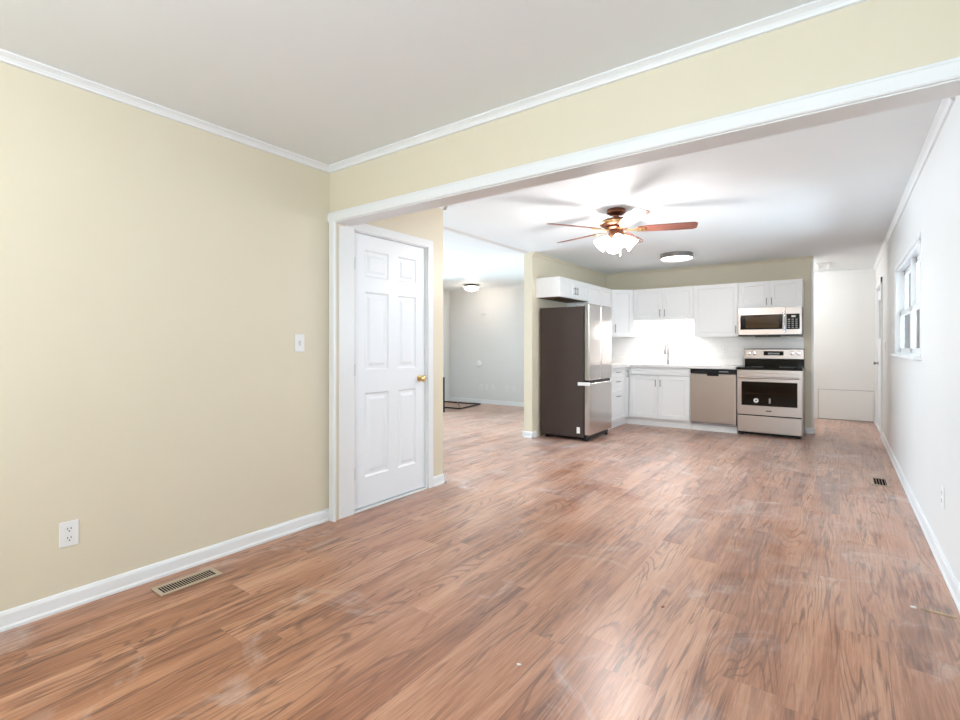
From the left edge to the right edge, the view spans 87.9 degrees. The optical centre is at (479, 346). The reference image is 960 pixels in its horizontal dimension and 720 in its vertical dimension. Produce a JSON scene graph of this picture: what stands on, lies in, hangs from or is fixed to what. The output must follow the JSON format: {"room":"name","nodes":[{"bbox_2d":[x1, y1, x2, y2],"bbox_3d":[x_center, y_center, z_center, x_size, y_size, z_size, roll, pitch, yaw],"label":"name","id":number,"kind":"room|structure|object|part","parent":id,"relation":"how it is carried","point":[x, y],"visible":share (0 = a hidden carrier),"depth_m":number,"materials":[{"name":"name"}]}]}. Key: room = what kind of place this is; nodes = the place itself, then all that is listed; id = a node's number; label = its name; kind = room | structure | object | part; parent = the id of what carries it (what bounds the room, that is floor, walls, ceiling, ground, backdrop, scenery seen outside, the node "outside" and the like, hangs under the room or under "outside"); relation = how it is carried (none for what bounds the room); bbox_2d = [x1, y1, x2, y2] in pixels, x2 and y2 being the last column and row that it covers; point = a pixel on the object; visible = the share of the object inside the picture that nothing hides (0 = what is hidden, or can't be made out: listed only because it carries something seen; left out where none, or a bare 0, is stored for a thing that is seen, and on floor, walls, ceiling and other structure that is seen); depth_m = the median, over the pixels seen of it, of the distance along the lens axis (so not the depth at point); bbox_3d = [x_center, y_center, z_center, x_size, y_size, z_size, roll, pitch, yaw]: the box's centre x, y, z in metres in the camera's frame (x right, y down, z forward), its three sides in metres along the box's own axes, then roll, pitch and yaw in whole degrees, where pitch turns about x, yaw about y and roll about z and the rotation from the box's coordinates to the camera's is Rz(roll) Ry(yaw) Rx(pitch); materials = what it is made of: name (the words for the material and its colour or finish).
{"room":"empty living room","nodes":[
{"label":"empty living room","id":0,"kind":"room"},
{"bbox_2d":[0,62,442,611],"bbox_3d":[-2.233,-0.022,2.484,0.870,2.440,5.310,0,0,36],"label":"wall","id":1,"kind":"structure","parent":0,"point":[160,276],"depth_m":2.55,"materials":[{"name":"beige paint"}]},
{"bbox_2d":[59,519,78,548],"bbox_3d":[-1.885,0.858,2.284,0.009,0.116,0.072,0,0,36],"label":"wall outlet","id":2,"kind":"object","parent":1,"relation":"attached to","point":[69,530],"visible":1,"depth_m":2.28,"materials":[{"name":"white plastic"}]},
{"bbox_2d":[65,526,73,532],"bbox_3d":[-1.882,0.837,2.283,0.003,0.033,0.033,0,0,36],"label":"receptacle","id":3,"kind":"object","parent":2,"relation":"attached to","point":[68,529],"depth_m":2.28,"materials":[{"name":"white plastic"}]},
{"bbox_2d":[65,535,73,541],"bbox_3d":[-1.882,0.879,2.283,0.003,0.033,0.033,0,0,36],"label":"receptacle","id":4,"kind":"object","parent":2,"relation":"attached to","point":[68,538],"depth_m":2.28,"materials":[{"name":"white plastic"}]},
{"bbox_2d":[0,48,328,172],"bbox_3d":[-2.241,-1.222,1.768,0.037,0.040,4.140,0,0,36],"label":"crown molding","id":5,"kind":"structure","parent":1,"relation":"attached to","point":[7,57],"depth_m":2.52,"materials":[{"name":"white paint"}]},
{"bbox_2d":[0,508,329,632],"bbox_3d":[-2.248,1.158,1.773,0.020,0.080,4.140,0,0,36],"label":"baseboard","id":6,"kind":"structure","parent":1,"relation":"attached to","point":[23,614],"depth_m":2.52,"materials":[{"name":"white paint"}]},
{"bbox_2d":[295,334,303,351],"bbox_3d":[-1.177,-0.024,3.257,0.017,0.116,0.072,0,0,36],"label":"light switch","id":7,"kind":"object","parent":1,"relation":"attached to","point":[299,338],"visible":1,"depth_m":3.26,"materials":[{"name":"white plastic"}]},
{"bbox_2d":[339,223,432,518],"bbox_3d":[-0.744,0.149,3.871,0.118,2.098,1.021,0,0,36],"label":"trim","id":8,"kind":"structure","parent":1,"relation":"attached to","point":[347,233],"depth_m":3.54,"materials":[{"name":"white paint"}]},
{"bbox_2d":[355,232,425,508],"bbox_3d":[-0.680,0.175,3.886,0.098,2.005,0.766,0,0,36],"label":"door","id":9,"kind":"structure","parent":1,"relation":"in","point":[390,378],"depth_m":3.87,"materials":[{"name":"white paint"}]},
{"bbox_3d":[-0.479,0.263,4.135,0.063,0.056,0.056,0,0,36],"label":"knob","id":10,"kind":"part","parent":9,"relation":"part of","materials":[{"name":"gold metal"}]},
{"bbox_2d":[433,473,445,486],"bbox_3d":[-0.706,1.158,4.579,0.890,0.080,0.165,0,0,36],"label":"baseboard","id":11,"kind":"structure","parent":1,"relation":"attached to","point":[440,479],"depth_m":4.32,"materials":[{"name":"white paint"}]},
{"bbox_2d":[443,292,449,400],"bbox_3d":[-3.785,-0.022,6.901,0.120,2.440,10.650,0,0,36],"label":"wall","id":12,"kind":"structure","parent":0,"point":[446,296],"depth_m":11.06,"materials":[{"name":"grey paint"}]},
{"bbox_2d":[443,305,446,400],"bbox_3d":[-1.042,0.138,10.575,0.020,2.120,1.080,0,0,36],"label":"door frame","id":13,"kind":"structure","parent":12,"relation":"in","point":[444,306],"depth_m":10.95,"materials":[{"name":"white paint"}]},
{"bbox_2d":[443,309,443,376],"bbox_3d":[-1.026,0.178,10.551,0.070,2.010,0.860,0,0,36],"label":"door","id":14,"kind":"structure","parent":13,"relation":"attached to","point":[443,309],"depth_m":10.91,"materials":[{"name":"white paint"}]},
{"bbox_2d":[438,205,523,292],"bbox_3d":[-2.039,-1.222,5.577,4.260,0.040,10.550,0,0,36],"label":"crown molding","id":15,"kind":"structure","parent":12,"relation":"attached to","point":[511,286],"depth_m":10.31,"materials":[{"name":"white paint"}]},
{"bbox_2d":[0,0,942,290],"bbox_3d":[-0.272,-1.275,5.256,8.000,0.094,12.400,0,0,36],"label":"ceiling","id":16,"kind":"structure","parent":0,"point":[328,82],"depth_m":2.47,"materials":[{"name":"paint"}]},
{"bbox_2d":[463,284,479,291],"bbox_3d":[-0.171,-1.166,9.970,0.330,0.150,0.330,0,0,36],"label":"ceiling light","id":17,"kind":"object","parent":16,"relation":"attached to","point":[469,287],"visible":1,"depth_m":9.87,"materials":[{"name":"white glass"}]},
{"bbox_2d":[547,207,697,255],"bbox_3d":[1.254,-1.029,4.549,1.319,0.426,1.272,0,0,36],"label":"ceiling fan","id":18,"kind":"object","parent":16,"relation":"hanging from","point":[615,225],"visible":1,"depth_m":4.43,"materials":[{"name":"brown wood"}]},
{"bbox_3d":[0.825,-1.055,4.359,0.497,0.006,0.136,0,12,-20],"label":"blade","id":19,"kind":"part","parent":18,"relation":"part of","materials":[{"name":"brown wood"}]},
{"bbox_3d":[0.964,-1.055,4.849,0.136,0.006,0.497,-15,9,-37],"label":"blade","id":20,"kind":"part","parent":18,"relation":"part of","materials":[{"name":"brown wood"}]},
{"bbox_3d":[1.097,-0.936,4.514,0.146,0.147,0.130,0,0,36],"label":"lamp shade","id":21,"kind":"part","parent":18,"relation":"part of","materials":[{"name":"white glass"}]},
{"bbox_3d":[1.237,-0.936,4.643,0.130,0.147,0.146,0,0,36],"label":"lamp shade","id":22,"kind":"part","parent":18,"relation":"part of","materials":[{"name":"white glass"}]},
{"bbox_3d":[1.226,-0.936,4.373,0.130,0.147,0.146,0,0,36],"label":"lamp shade","id":23,"kind":"part","parent":18,"relation":"part of","materials":[{"name":"white glass"}]},
{"bbox_3d":[1.236,-1.046,4.335,0.070,0.010,0.177,12,0,-2],"label":"blade arm","id":24,"kind":"part","parent":18,"relation":"part of","materials":[{"name":"gold metal"}]},
{"bbox_3d":[1.366,-0.936,4.502,0.146,0.147,0.130,0,0,36],"label":"lamp shade","id":25,"kind":"part","parent":18,"relation":"part of","materials":[{"name":"white glass"}]},
{"bbox_3d":[1.248,-1.055,4.075,0.136,0.006,0.497,12,0,-2],"label":"blade","id":26,"kind":"part","parent":18,"relation":"part of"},
{"bbox_3d":[1.473,-1.055,4.868,0.136,0.006,0.497,-14,-8,33],"label":"blade","id":27,"kind":"part","parent":18,"relation":"part of","materials":[{"name":"brown wood"}]},
{"bbox_3d":[1.398,-1.046,4.459,0.177,0.010,0.070,0,-12,16],"label":"blade arm","id":28,"kind":"part","parent":18,"relation":"part of","materials":[{"name":"gold metal"}]},
{"bbox_3d":[1.649,-1.055,4.390,0.497,0.006,0.136,0,-12,16],"label":"blade","id":29,"kind":"part","parent":18,"relation":"part of","materials":[{"name":"brown wood"}]},
{"bbox_2d":[660,251,692,261],"bbox_3d":[2.633,-1.206,6.672,0.410,0.072,0.410,0,0,36],"label":"light","id":30,"kind":"object","parent":16,"relation":"attached to","point":[674,256],"visible":1,"depth_m":6.54,"materials":[{"name":"white glass"}]},
{"bbox_2d":[661,256,691,261],"bbox_3d":[2.633,-1.191,6.672,0.390,0.042,0.390,0,0,36],"label":"diffuser","id":31,"kind":"object","parent":30,"relation":"attached to","point":[664,258],"depth_m":6.61,"materials":[{"name":"white"}]},
{"bbox_2d":[816,262,830,268],"bbox_3d":[5.254,-1.235,7.616,0.168,0.014,0.600,0,0,36],"label":"ceiling vent","id":32,"kind":"object","parent":16,"relation":"in","point":[819,265],"visible":1,"depth_m":7.56,"materials":[{"name":"white plastic"}]},
{"bbox_2d":[0,401,959,719],"bbox_3d":[-0.272,1.228,5.256,8.000,0.060,12.400,0,0,36],"label":"floor","id":33,"kind":"structure","parent":0,"point":[787,581],"depth_m":2.27,"materials":[{"name":"wood"}]},
{"bbox_2d":[150,567,222,596],"bbox_3d":[-1.490,1.195,2.539,0.125,0.006,0.295,0,0,36],"label":"floor vent","id":34,"kind":"object","parent":33,"relation":"in","point":[189,580],"visible":1,"depth_m":2.53,"materials":[{"name":"beige metal"}]},
{"bbox_2d":[443,377,479,411],"bbox_3d":[-0.724,0.878,9.972,1.144,0.640,1.374,0,0,36],"label":"metal frame","id":35,"kind":"object","parent":33,"relation":"on","point":[444,401],"visible":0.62,"depth_m":9.60,"materials":[{"name":"black metal"}]},
{"bbox_3d":[-0.772,0.878,9.183,0.288,0.640,0.040,0,0,36],"label":"headboard post","id":36,"kind":"part","parent":35,"relation":"part of","materials":[{"name":"black metal"}]},
{"bbox_3d":[-0.426,1.182,10.520,0.985,0.028,0.056,0,0,31],"label":"rail","id":37,"kind":"part","parent":35,"relation":"part of","materials":[{"name":"black metal"}]},
{"bbox_3d":[-0.304,1.182,9.955,0.444,0.028,0.886,0,0,36],"label":"rail","id":38,"kind":"part","parent":35,"relation":"part of","materials":[{"name":"black metal"}]},
{"bbox_2d":[540,303,611,440],"bbox_3d":[1.309,0.327,6.755,0.697,1.742,0.771,0,0,36],"label":"refrigerator","id":39,"kind":"object","parent":33,"relation":"on","point":[576,341],"visible":1,"depth_m":6.46,"materials":[{"name":"metal"}]},
{"bbox_3d":[1.454,-0.059,6.417,0.066,0.970,0.380,0,0,36],"label":"door","id":40,"kind":"part","parent":39,"relation":"part of","materials":[{"name":"silver metal"}]},
{"bbox_3d":[1.567,0.791,6.573,0.066,0.657,0.763,0,0,36],"label":"freezer drawer","id":41,"kind":"part","parent":39,"relation":"part of","materials":[{"name":"silver metal"}]},
{"bbox_3d":[1.679,-0.059,6.728,0.066,0.970,0.380,0,0,36],"label":"door","id":42,"kind":"part","parent":39,"relation":"part of","materials":[{"name":"silver metal"}]},
{"bbox_2d":[610,367,627,428],"bbox_3d":[1.788,0.754,7.493,0.662,0.888,0.919,0,0,36],"label":"base cabinet","id":43,"kind":"object","parent":33,"relation":"on","point":[619,378],"visible":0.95,"depth_m":7.41,"materials":[{"name":"white paint"}]},
{"bbox_3d":[1.967,0.571,7.253,0.020,0.212,0.697,0,0,36],"label":"drawer","id":44,"kind":"part","parent":43,"relation":"part of","materials":[{"name":"white paint"}]},
{"bbox_3d":[1.967,0.393,7.253,0.020,0.137,0.697,0,0,36],"label":"drawer","id":45,"kind":"part","parent":43,"relation":"part of","materials":[{"name":"white paint"}]},
{"bbox_3d":[1.967,0.875,7.253,0.020,0.392,0.697,0,0,36],"label":"drawer","id":46,"kind":"part","parent":43,"relation":"part of","materials":[{"name":"white paint"}]},
{"bbox_3d":[2.231,0.698,7.617,0.020,0.750,0.170,0,0,36],"label":"corner panel","id":47,"kind":"part","parent":43,"relation":"part of","materials":[{"name":"white paint"}]},
{"bbox_2d":[612,363,742,368],"bbox_3d":[2.560,0.291,7.319,2.120,0.036,1.573,0,0,36],"label":"countertop","id":48,"kind":"structure","parent":43,"relation":"on","point":[614,365],"depth_m":7.28,"materials":[{"name":"white stone"}]},
{"bbox_2d":[664,342,674,363],"bbox_3d":[2.964,0.097,7.800,0.129,0.352,0.198,0,0,36],"label":"kitchen faucet","id":49,"kind":"object","parent":48,"relation":"on","point":[666,351],"visible":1,"depth_m":7.86,"materials":[{"name":"silver metal"}]},
{"bbox_3d":[2.932,0.059,7.820,0.025,0.277,0.174,0,0,36],"label":"spout","id":50,"kind":"part","parent":49,"relation":"part of","materials":[{"name":"silver metal"}]},
{"bbox_2d":[624,367,629,423],"bbox_3d":[2.229,0.754,8.135,0.625,0.888,0.636,0,0,36],"label":"base cabinet","id":51,"kind":"object","parent":33,"relation":"on","point":[627,419],"visible":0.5,"depth_m":7.70,"materials":[{"name":"white paint"}]},
{"bbox_2d":[629,367,691,428],"bbox_3d":[2.837,0.754,7.673,0.898,0.888,0.672,0,0,36],"label":"base cabinet","id":52,"kind":"object","parent":33,"relation":"on","point":[654,400],"visible":0.98,"depth_m":7.42,"materials":[{"name":"white paint"}]},
{"bbox_3d":[2.492,0.751,7.564,0.424,0.640,0.020,0,0,36],"label":"door","id":53,"kind":"part","parent":52,"relation":"part of","materials":[{"name":"white paint"}]},
{"bbox_3d":[2.670,0.370,7.435,0.863,0.102,0.020,0,0,36],"label":"drawer","id":54,"kind":"part","parent":52,"relation":"part of","materials":[{"name":"white paint"}]},
{"bbox_3d":[2.843,0.751,7.310,0.436,0.640,0.020,0,0,36],"label":"door","id":55,"kind":"part","parent":52,"relation":"part of","materials":[{"name":"white paint"}]},
{"bbox_2d":[690,368,737,432],"bbox_3d":[3.446,0.756,7.237,0.594,0.884,0.631,0,0,36],"label":"dishwasher","id":56,"kind":"object","parent":33,"relation":"on","point":[713,392],"visible":0.98,"depth_m":6.98,"materials":[{"name":"grey metal"}]},
{"bbox_2d":[737,349,804,438],"bbox_3d":[3.990,0.613,6.832,0.760,1.171,0.663,0,0,36],"label":"electric range","id":57,"kind":"object","parent":33,"relation":"on","point":[771,382],"visible":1,"depth_m":6.66,"materials":[{"name":"silver metal"}]},
{"bbox_3d":[3.812,0.413,6.587,0.694,0.024,0.057,0,0,36],"label":"oven handle","id":58,"kind":"part","parent":57,"relation":"part of","materials":[{"name":"silver metal"}]},
{"bbox_3d":[3.845,0.636,6.632,0.748,0.560,0.055,0,0,36],"label":"oven door","id":59,"kind":"part","parent":57,"relation":"part of","materials":[{"name":"silver metal"}]},
{"bbox_3d":[3.845,1.042,6.632,0.748,0.221,0.055,0,0,36],"label":"drawer","id":60,"kind":"part","parent":57,"relation":"part of","materials":[{"name":"silver metal"}]},
{"bbox_3d":[3.848,0.334,6.635,0.748,0.039,0.047,0,0,36],"label":"control rail","id":61,"kind":"part","parent":57,"relation":"part of","materials":[{"name":"silver metal"}]},
{"bbox_3d":[3.861,1.167,6.654,0.734,0.038,0.010,0,0,36],"label":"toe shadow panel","id":62,"kind":"part","parent":57,"relation":"part of","materials":[{"name":"silver metal"}]},
{"bbox_2d":[737,366,804,370],"bbox_3d":[3.985,0.296,6.826,0.760,0.032,0.557,0,0,36],"label":"cooktop","id":63,"kind":"object","parent":57,"relation":"in","point":[742,368],"depth_m":6.70,"materials":[{"name":"black glass"}]},
{"bbox_2d":[870,477,889,486],"bbox_3d":[3.535,1.195,4.404,0.124,0.006,0.300,0,0,36],"label":"floor vent","id":64,"kind":"object","parent":33,"relation":"in","point":[874,481],"visible":1,"depth_m":4.39,"materials":[{"name":"beige metal"}]},
{"bbox_2d":[910,606,956,617],"bbox_3d":[2.045,1.195,2.247,0.158,0.005,0.018,0,0,36],"label":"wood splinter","id":65,"kind":"object","parent":33,"relation":"on","point":[910,606],"visible":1,"depth_m":2.24,"materials":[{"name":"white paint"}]},
{"bbox_2d":[449,397,523,406],"bbox_3d":[-2.287,1.158,5.756,3.650,0.080,10.550,0,0,36],"label":"baseboard","id":66,"kind":"structure","parent":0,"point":[510,403],"depth_m":10.48,"materials":[{"name":"white paint"}]},
{"bbox_2d":[450,287,523,401],"bbox_3d":[0.833,-0.022,10.071,3.650,2.440,0.100,0,0,36],"label":"wall","id":67,"kind":"structure","parent":0,"point":[495,338],"depth_m":10.48,"materials":[{"name":"grey paint"}]},
{"bbox_2d":[475,360,480,366],"bbox_3d":[-0.041,0.368,10.622,0.150,0.150,0.032,0,0,36],"label":"thermostat","id":68,"kind":"object","parent":67,"relation":"attached to","point":[478,363],"visible":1,"depth_m":10.61,"materials":[{"name":"white plastic"}]},
{"bbox_2d":[524,252,604,435],"bbox_3d":[1.484,-0.022,7.750,0.125,2.440,2.900,0,0,36],"label":"wall","id":69,"kind":"structure","parent":0,"point":[535,267],"depth_m":6.61,"materials":[{"name":"beige paint"}]},
{"bbox_2d":[522,431,536,437],"bbox_3d":[1.478,1.158,7.742,0.165,0.080,2.920,0,0,36],"label":"baseboard","id":70,"kind":"structure","parent":69,"relation":"attached to","point":[527,434],"depth_m":6.57,"materials":[{"name":"white paint"}]},
{"bbox_2d":[536,276,587,302],"bbox_3d":[1.165,-0.775,6.870,0.382,0.263,0.900,0,0,36],"label":"upper cabinet","id":71,"kind":"object","parent":69,"relation":"attached to","point":[559,289],"visible":1,"depth_m":6.60,"materials":[{"name":"white paint"}]},
{"bbox_3d":[1.144,-0.647,6.885,0.316,0.005,0.896,0,0,36],"label":"panel","id":72,"kind":"part","parent":71,"relation":"part of","materials":[{"name":"brown wood"}]},
{"bbox_3d":[1.151,-0.778,6.602,0.020,0.254,0.447,0,0,36],"label":"door","id":73,"kind":"part","parent":71,"relation":"part of","materials":[{"name":"white paint"}]},
{"bbox_3d":[1.415,-0.778,6.967,0.020,0.254,0.447,0,0,36],"label":"door","id":74,"kind":"part","parent":71,"relation":"part of","materials":[{"name":"white paint"}]},
{"bbox_2d":[566,284,611,307],"bbox_3d":[1.684,-0.533,7.618,0.347,0.747,0.916,0,0,36],"label":"upper cabinet","id":75,"kind":"object","parent":69,"relation":"attached to","point":[597,295],"visible":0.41,"depth_m":7.44,"materials":[{"name":"white paint"}]},
{"bbox_3d":[1.682,-0.533,7.337,0.020,0.744,0.455,0,0,36],"label":"door","id":76,"kind":"part","parent":75,"relation":"part of","materials":[{"name":"white paint"}]},
{"bbox_3d":[1.950,-0.533,7.708,0.020,0.744,0.455,0,0,36],"label":"door","id":77,"kind":"part","parent":75,"relation":"part of","materials":[{"name":"white paint"}]},
{"bbox_2d":[329,0,959,519],"bbox_3d":[0.329,-0.022,2.516,3.325,2.440,0.157,0,0,36],"label":"wall","id":78,"kind":"structure","parent":0,"point":[869,39],"depth_m":2.11,"materials":[{"name":"beige paint"}]},
{"bbox_2d":[328,57,959,521],"bbox_3d":[0.337,0.137,2.528,3.325,2.123,0.148,0,0,36],"label":"trim opening","id":79,"kind":"structure","parent":78,"relation":"attached to","point":[939,80],"depth_m":2.13,"materials":[{"name":"white paint"}]},
{"bbox_2d":[605,259,810,432],"bbox_3d":[3.402,-0.022,7.758,2.975,2.440,0.120,0,0,36],"label":"wall","id":80,"kind":"structure","parent":0,"point":[799,269],"depth_m":7.34,"materials":[{"name":"beige paint"}]},
{"bbox_2d":[612,290,639,336],"bbox_3d":[2.231,-0.533,8.159,0.600,0.747,0.596,0,0,36],"label":"upper cabinet","id":81,"kind":"object","parent":80,"relation":"attached to","point":[623,323],"visible":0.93,"depth_m":7.93,"materials":[{"name":"white paint"}]},
{"bbox_2d":[634,286,693,320],"bbox_3d":[2.907,-0.663,7.808,0.899,0.488,0.372,0,0,36],"label":"upper cabinet","id":82,"kind":"object","parent":80,"relation":"attached to","point":[672,303],"visible":0.99,"depth_m":7.67,"materials":[{"name":"white paint"}]},
{"bbox_3d":[2.642,-0.663,7.826,0.446,0.485,0.020,0,0,36],"label":"door","id":83,"kind":"part","parent":82,"relation":"part of","materials":[{"name":"white paint"}]},
{"bbox_2d":[647,319,684,321],"bbox_3d":[2.923,-0.408,7.833,0.560,0.020,0.080,0,0,36],"label":"light","id":84,"kind":"object","parent":82,"relation":"attached to","point":[682,319],"visible":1,"depth_m":7.86,"materials":[{"name":"white plastic"}]},
{"bbox_3d":[3.007,-0.663,7.562,0.446,0.485,0.020,0,0,36],"label":"door","id":85,"kind":"part","parent":82,"relation":"part of","materials":[{"name":"white paint"}]},
{"bbox_2d":[532,252,812,276],"bbox_3d":[2.629,-1.222,6.688,2.975,0.040,2.520,0,0,36],"label":"crown molding","id":86,"kind":"structure","parent":80,"relation":"attached to","point":[533,253],"depth_m":7.48,"materials":[{"name":"beige paint"}]},
{"bbox_2d":[612,320,803,364],"bbox_3d":[3.318,-0.072,7.725,2.857,0.689,0.029,0,0,36],"label":"backsplash","id":87,"kind":"structure","parent":80,"relation":"attached to","point":[684,348],"depth_m":7.81,"materials":[{"name":"white tile"}]},
{"bbox_2d":[722,347,726,354],"bbox_3d":[3.672,0.063,7.470,0.072,0.116,0.009,0,0,36],"label":"wall outlet","id":88,"kind":"object","parent":87,"relation":"attached to","point":[724,349],"visible":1,"depth_m":7.47,"materials":[{"name":"white plastic"}]},
{"bbox_2d":[694,283,741,336],"bbox_3d":[3.513,-0.526,7.370,0.595,0.762,0.372,0,0,36],"label":"upper cabinet","id":89,"kind":"object","parent":80,"relation":"attached to","point":[715,306],"visible":0.99,"depth_m":7.25,"materials":[{"name":"white paint"}]},
{"bbox_2d":[738,279,803,308],"bbox_3d":[4.065,-0.722,6.971,0.766,0.370,0.372,0,0,36],"label":"upper cabinet","id":90,"kind":"object","parent":80,"relation":"attached to","point":[776,293],"visible":0.98,"depth_m":6.83,"materials":[{"name":"white paint"}]},
{"bbox_3d":[3.828,-0.722,6.969,0.380,0.367,0.020,0,0,36],"label":"door","id":91,"kind":"part","parent":90,"relation":"part of","materials":[{"name":"white paint"}]},
{"bbox_2d":[738,306,802,336],"bbox_3d":[4.045,-0.336,6.936,0.750,0.398,0.434,0,0,36],"label":"microwave oven","id":92,"kind":"object","parent":90,"relation":"attached to","point":[771,321],"visible":1,"depth_m":6.79,"materials":[{"name":"grey metal"}]},
{"bbox_3d":[3.883,-0.351,6.870,0.565,0.368,0.045,0,0,36],"label":"door","id":93,"kind":"part","parent":92,"relation":"part of","materials":[{"name":"silver metal"}]},
{"bbox_3d":[4.076,-0.334,6.675,0.022,0.273,0.046,0,0,36],"label":"handle","id":94,"kind":"part","parent":92,"relation":"part of","materials":[{"name":"silver metal"}]},
{"bbox_3d":[4.189,-0.351,6.649,0.182,0.368,0.045,0,0,36],"label":"control panel","id":95,"kind":"part","parent":92,"relation":"part of","materials":[{"name":"silver metal"}]},
{"bbox_3d":[4.138,-0.722,6.744,0.380,0.367,0.020,0,0,36],"label":"door","id":96,"kind":"part","parent":90,"relation":"part of","materials":[{"name":"white paint"}]},
{"bbox_2d":[806,428,814,433],"bbox_3d":[4.578,1.158,6.901,0.105,0.080,0.150,0,0,36],"label":"baseboard","id":97,"kind":"structure","parent":80,"relation":"attached to","point":[808,430],"depth_m":6.84,"materials":[{"name":"white paint"}]},
{"bbox_2d":[811,256,813,427],"bbox_3d":[4.571,-0.062,6.847,0.026,2.360,0.026,0,0,36],"label":"trim","id":98,"kind":"structure","parent":80,"relation":"attached to","point":[812,260],"depth_m":6.84,"materials":[{"name":"white paint"}]},
{"bbox_2d":[814,271,874,418],"bbox_3d":[4.683,-0.022,9.077,3.955,2.440,0.100,0,0,36],"label":"wall","id":99,"kind":"structure","parent":0,"point":[844,303],"depth_m":8.11,"materials":[{"name":"grey paint"}]},
{"bbox_2d":[818,389,873,421],"bbox_3d":[5.939,0.950,8.097,0.732,0.496,0.015,0,0,36],"label":"access panel","id":100,"kind":"object","parent":99,"relation":"attached to","point":[849,405],"visible":1,"depth_m":8.08,"materials":[{"name":"grey paint"}]},
{"bbox_2d":[818,268,874,274],"bbox_3d":[5.940,-1.222,8.084,0.755,0.040,0.037,0,0,36],"label":"crown molding","id":101,"kind":"structure","parent":99,"relation":"attached to","point":[867,269],"depth_m":8.08,"materials":[{"name":"white paint"}]},
{"bbox_2d":[875,95,959,584],"bbox_3d":[2.803,-0.022,2.965,0.160,2.440,12.210,0,0,36],"label":"wall","id":102,"kind":"structure","parent":0,"point":[921,398],"depth_m":2.93,"materials":[{"name":"grey paint"}]},
{"bbox_2d":[875,277,881,435],"bbox_3d":[5.755,0.136,7.063,0.178,2.125,1.300,0,0,36],"label":"door frame","id":103,"kind":"structure","parent":102,"relation":"in","point":[878,286],"depth_m":7.54,"materials":[{"name":"white paint"}]},
{"bbox_2d":[873,290,879,427],"bbox_3d":[5.699,0.177,7.103,0.100,2.005,1.080,0,0,36],"label":"door","id":104,"kind":"structure","parent":103,"relation":"attached to","point":[878,362],"depth_m":7.45,"materials":[{"name":"white paint"}]},
{"bbox_2d":[890,238,921,359],"bbox_3d":[3.648,-0.332,4.171,0.205,0.850,1.935,0,0,36],"label":"window","id":105,"kind":"structure","parent":102,"relation":"in","point":[908,274],"depth_m":4.30,"materials":[{"name":"white paint"}]},
{"bbox_3d":[3.908,-0.143,4.556,0.030,0.397,0.872,0,0,36],"label":"sash","id":106,"kind":"part","parent":105,"relation":"part of","materials":[{"name":"white paint"}]},
{"bbox_3d":[3.619,0.080,4.192,0.135,0.026,1.935,0,0,36],"label":"sill","id":107,"kind":"part","parent":105,"relation":"part of","materials":[{"name":"white paint"}]},
{"bbox_3d":[3.908,-0.143,4.556,0.004,0.313,0.788,0,0,36],"label":"pane","id":108,"kind":"part","parent":105,"relation":"part of","materials":[{"name":"clear glass"}]},
{"bbox_3d":[3.934,-0.520,4.537,0.030,0.437,0.872,0,0,36],"label":"sash","id":109,"kind":"part","parent":105,"relation":"part of","materials":[{"name":"white paint"}]},
{"bbox_3d":[3.934,-0.520,4.537,0.004,0.353,0.788,0,0,36],"label":"pane","id":110,"kind":"part","parent":105,"relation":"part of","materials":[{"name":"clear glass"}]},
{"bbox_3d":[3.364,-0.143,3.804,0.030,0.397,0.872,0,0,36],"label":"sash","id":111,"kind":"part","parent":105,"relation":"part of","materials":[{"name":"white paint"}]},
{"bbox_3d":[3.364,-0.143,3.804,0.004,0.313,0.788,0,0,36],"label":"pane","id":112,"kind":"part","parent":105,"relation":"part of","materials":[{"name":"clear glass"}]},
{"bbox_3d":[3.390,-0.520,3.785,0.030,0.437,0.872,0,0,36],"label":"sash","id":113,"kind":"part","parent":105,"relation":"part of","materials":[{"name":"white paint"}]},
{"bbox_3d":[3.390,-0.520,3.785,0.004,0.353,0.788,0,0,36],"label":"pane","id":114,"kind":"part","parent":105,"relation":"part of","materials":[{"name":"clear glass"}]},
{"bbox_2d":[895,232,920,352],"bbox_3d":[3.610,-0.364,4.227,0.012,0.875,1.880,0,0,36],"label":"window trim","id":115,"kind":"structure","parent":102,"relation":"in","point":[918,236],"depth_m":4.36,"materials":[{"name":"white paint"}]},
{"bbox_2d":[873,96,954,270],"bbox_3d":[4.273,-1.222,5.166,0.037,0.040,6.720,0,0,36],"label":"crown molding","id":116,"kind":"structure","parent":102,"relation":"attached to","point":[946,105],"depth_m":3.29,"materials":[{"name":"white paint"}]},
{"bbox_2d":[874,419,959,612],"bbox_3d":[2.733,1.158,3.022,0.020,0.080,12.000,0,0,36],"label":"baseboard","id":117,"kind":"structure","parent":102,"relation":"attached to","point":[949,577],"depth_m":3.05,"materials":[{"name":"white paint"}]},
{"bbox_2d":[941,485,944,508],"bbox_3d":[2.509,0.815,2.702,0.009,0.116,0.072,0,0,36],"label":"wall outlet","id":118,"kind":"object","parent":102,"relation":"attached to","point":[942,487],"visible":1,"depth_m":2.69,"materials":[{"name":"white plastic"}]}
]}

